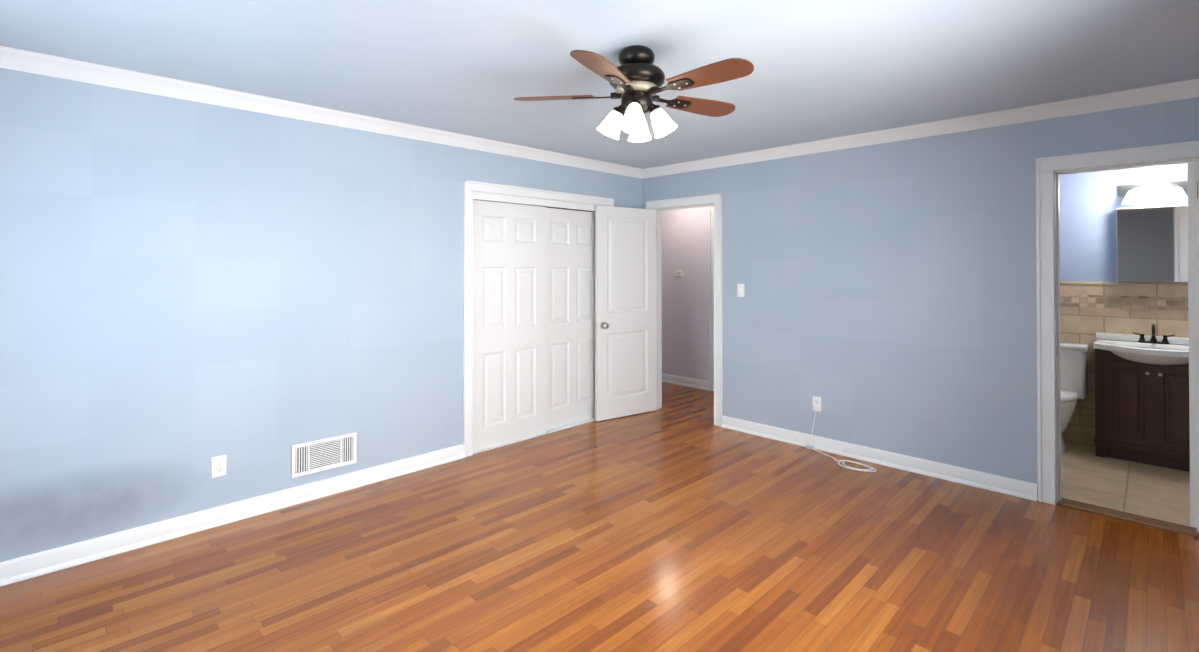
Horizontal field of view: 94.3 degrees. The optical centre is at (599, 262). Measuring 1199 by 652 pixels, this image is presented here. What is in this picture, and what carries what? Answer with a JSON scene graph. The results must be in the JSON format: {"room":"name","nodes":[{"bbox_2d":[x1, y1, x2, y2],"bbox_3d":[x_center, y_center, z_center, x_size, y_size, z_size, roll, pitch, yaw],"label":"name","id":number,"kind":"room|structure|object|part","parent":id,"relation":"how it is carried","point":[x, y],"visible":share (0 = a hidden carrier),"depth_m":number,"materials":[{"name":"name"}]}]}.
{"room":"empty bedroom","nodes":[
{"label":"empty bedroom","id":0,"kind":"room"},
{"bbox_2d":[0,68,641,561],"bbox_3d":[-1.373,0.258,3.996,0.120,2.440,5.020,0,-1,45],"label":"wall","id":1,"kind":"structure","parent":0,"point":[188,290],"depth_m":3.09,"materials":[{"name":"blue paint"}]},
{"bbox_2d":[212,455,226,477],"bbox_3d":[-2.139,1.146,3.129,0.009,0.115,0.070,0,-1,45],"label":"outlet","id":2,"kind":"object","parent":1,"relation":"attached to","point":[218,466],"visible":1,"depth_m":3.13,"materials":[{"name":"white plastic"}]},
{"bbox_2d":[0,444,464,585],"bbox_3d":[-2.009,1.422,3.244,0.028,0.100,2.770,0,-1,45],"label":"baseboard","id":3,"kind":"structure","parent":1,"relation":"attached to","point":[44,562],"depth_m":3.06,"materials":[{"name":"white wood"}]},
{"bbox_2d":[0,46,643,178],"bbox_3d":[-1.263,-0.922,3.980,0.072,0.082,4.900,0,-1,45],"label":"crown molding","id":4,"kind":"structure","parent":1,"relation":"attached to","point":[44,64],"depth_m":3.26,"materials":[{"name":"white wood"}]},
{"bbox_2d":[291,432,356,477],"bbox_3d":[-1.739,1.216,3.527,0.014,0.200,0.390,0,-1,45],"label":"air vent","id":5,"kind":"object","parent":1,"relation":"in","point":[312,457],"visible":1,"depth_m":3.52,"materials":[{"name":"grey metal"}]},
{"bbox_2d":[463,180,613,456],"bbox_3d":[-0.715,0.266,5.084,0.776,2.440,1.690,0,-1,45],"label":"closet","id":6,"kind":"object","parent":1,"relation":"in","point":[543,206],"depth_m":5.03,"materials":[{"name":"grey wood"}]},
{"bbox_2d":[473,200,545,451],"bbox_3d":[-0.746,0.494,4.597,0.035,1.965,0.760,0,-1,45],"label":"closet door","id":7,"kind":"structure","parent":6,"relation":"attached to","point":[509,322],"depth_m":4.57,"materials":[{"name":"white wood"}]},
{"bbox_3d":[-0.492,0.429,4.860,0.146,2.110,1.650,0,-1,45],"label":"closet frame","id":8,"kind":"part","parent":6,"relation":"part of","materials":[{"name":"white wood"}]},
{"bbox_2d":[0,382,1198,651],"bbox_3d":[0.356,1.524,3.511,6.240,0.100,6.790,0,-1,45],"label":"floor","id":9,"kind":"structure","parent":0,"point":[658,531],"depth_m":2.70,"materials":[{"name":"brown wood"}]},
{"bbox_2d":[805,404,875,471],"bbox_3d":[1.789,1.303,4.176,0.584,0.352,0.271,0,-1,45],"label":"cable","id":10,"kind":"object","parent":9,"relation":"on","point":[810,446],"visible":1,"depth_m":4.12,"materials":[{"name":"white plastic"}]},
{"bbox_2d":[1060,342,1089,455],"bbox_3d":[3.561,1.069,4.428,0.476,0.825,0.688,0,-1,45],"label":"toilet","id":11,"kind":"object","parent":9,"relation":"on","point":[1073,371],"visible":0.25,"depth_m":4.40,"materials":[{"name":"white ceramic"}]},
{"bbox_2d":[1093,324,1189,471],"bbox_3d":[4.065,0.968,4.078,0.660,1.020,0.490,0,-1,45],"label":"bathroom vanity","id":12,"kind":"object","parent":9,"relation":"on","point":[1141,398],"visible":0.94,"depth_m":4.08,"materials":[{"name":"brown wood"}]},
{"bbox_2d":[0,0,1198,168],"bbox_3d":[0.356,-1.016,3.531,6.240,0.100,6.790,0,-1,45],"label":"ceiling","id":13,"kind":"structure","parent":0,"point":[825,69],"depth_m":2.60,"materials":[{"name":"paint"}]},
{"bbox_2d":[514,45,753,141],"bbox_3d":[0.205,-0.772,2.523,1.063,0.404,1.100,0,-1,45],"label":"ceiling fan","id":14,"kind":"object","parent":13,"relation":"hanging from","point":[635,79],"visible":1,"depth_m":2.47,"materials":[{"name":"brown wood"}]},
{"bbox_2d":[662,206,713,380],"bbox_3d":[1.147,0.279,6.793,2.740,2.440,0.120,0,-1,45],"label":"wall","id":15,"kind":"structure","parent":0,"point":[685,305],"depth_m":6.80,"materials":[{"name":"paint"}]},
{"bbox_2d":[675,270,682,276],"bbox_3d":[0.979,0.135,6.863,0.110,0.084,0.026,0,-1,45],"label":"thermostat","id":16,"kind":"object","parent":15,"relation":"attached to","point":[678,273],"visible":1,"depth_m":6.85,"materials":[{"name":"white plastic"}]},
{"bbox_2d":[662,373,708,389],"bbox_3d":[1.094,1.449,6.731,2.500,0.100,0.028,0,-1,45],"label":"baseboard","id":17,"kind":"structure","parent":15,"relation":"attached to","point":[688,382],"depth_m":6.77,"materials":[{"name":"white wood"}]},
{"bbox_2d":[709,210,713,390],"bbox_3d":[1.661,0.438,6.260,0.910,2.115,0.146,0,-1,45],"label":"door frame","id":18,"kind":"structure","parent":15,"relation":"attached to","point":[711,300],"depth_m":6.51,"materials":[{"name":"white wood"}]},
{"bbox_2d":[642,97,1198,499],"bbox_3d":[1.953,0.260,4.309,4.390,2.440,0.120,0,-1,45],"label":"wall","id":19,"kind":"structure","parent":0,"point":[887,302],"depth_m":4.00,"materials":[{"name":"blue paint"}]},
{"bbox_2d":[646,193,721,426],"bbox_3d":[0.842,0.431,5.410,0.890,2.115,0.164,0,-1,45],"label":"door frame","id":20,"kind":"structure","parent":19,"relation":"attached to","point":[660,206],"depth_m":5.14,"materials":[{"name":"white wood"}]},
{"bbox_2d":[595,205,655,420],"bbox_3d":[0.249,0.473,5.431,0.225,2.015,0.719,0,-1,45],"label":"hall door","id":21,"kind":"structure","parent":20,"relation":"attached to","point":[625,311],"depth_m":5.38,"materials":[{"name":"white painted wood"},{"name":"satin nickel knob"}]},
{"bbox_2d":[737,284,743,296],"bbox_3d":[1.246,0.245,4.916,0.070,0.115,0.018,0,-1,45],"label":"light switch","id":22,"kind":"object","parent":19,"relation":"attached to","point":[740,290],"visible":1,"depth_m":4.92,"materials":[{"name":"white plastic"}]},
{"bbox_2d":[813,396,820,411],"bbox_3d":[1.731,1.126,4.432,0.070,0.115,0.009,0,-1,45],"label":"outlet","id":23,"kind":"object","parent":19,"relation":"attached to","point":[816,400],"visible":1,"depth_m":4.43,"materials":[{"name":"white plastic"}]},
{"bbox_2d":[721,416,1036,500],"bbox_3d":[1.910,1.429,4.238,2.255,0.100,0.028,0,-1,45],"label":"baseboard","id":24,"kind":"structure","parent":19,"relation":"attached to","point":[1005,485],"depth_m":4.01,"materials":[{"name":"white wood"}]},
{"bbox_2d":[644,79,1198,177],"bbox_3d":[1.882,-0.919,4.254,3.960,0.082,0.072,0,-1,45],"label":"crown molding","id":25,"kind":"structure","parent":19,"relation":"attached to","point":[1186,89],"depth_m":3.71,"materials":[{"name":"white wood"}]},
{"bbox_2d":[1036,141,1198,537],"bbox_3d":[3.029,0.411,3.217,0.775,2.120,0.146,0,-1,45],"label":"door frame","id":26,"kind":"structure","parent":19,"relation":"attached to","point":[1049,170],"depth_m":3.39,"materials":[{"name":"white wood"}]},
{"bbox_2d":[1187,163,1196,527],"bbox_3d":[3.544,0.455,3.219,0.201,2.010,0.585,0,-1,45],"label":"bathroom door","id":27,"kind":"structure","parent":19,"relation":"in","point":[1192,358],"depth_m":3.08,"materials":[{"name":"white wood"}]},
{"bbox_2d":[1059,163,1188,445],"bbox_3d":[4.163,0.261,4.422,2.120,2.440,0.140,0,-1,45],"label":"wall","id":28,"kind":"structure","parent":0,"point":[1096,296],"depth_m":4.48,"materials":[{"name":"paint"}]},
{"bbox_2d":[1116,205,1187,281],"bbox_3d":[4.218,-0.138,4.226,0.420,0.565,0.104,0,-1,45],"label":"medicine cabinet","id":29,"kind":"object","parent":28,"relation":"attached to","point":[1152,244],"visible":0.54,"depth_m":4.20,"materials":[{"name":"white mirror"}]},
{"bbox_2d":[1118,180,1187,203],"bbox_3d":[4.198,-0.533,4.209,0.400,0.155,0.160,0,-1,45],"label":"vanity light","id":30,"kind":"object","parent":28,"relation":"attached to","point":[1176,191],"visible":0.92,"depth_m":4.23,"materials":[{"name":"white glass"}]}
]}

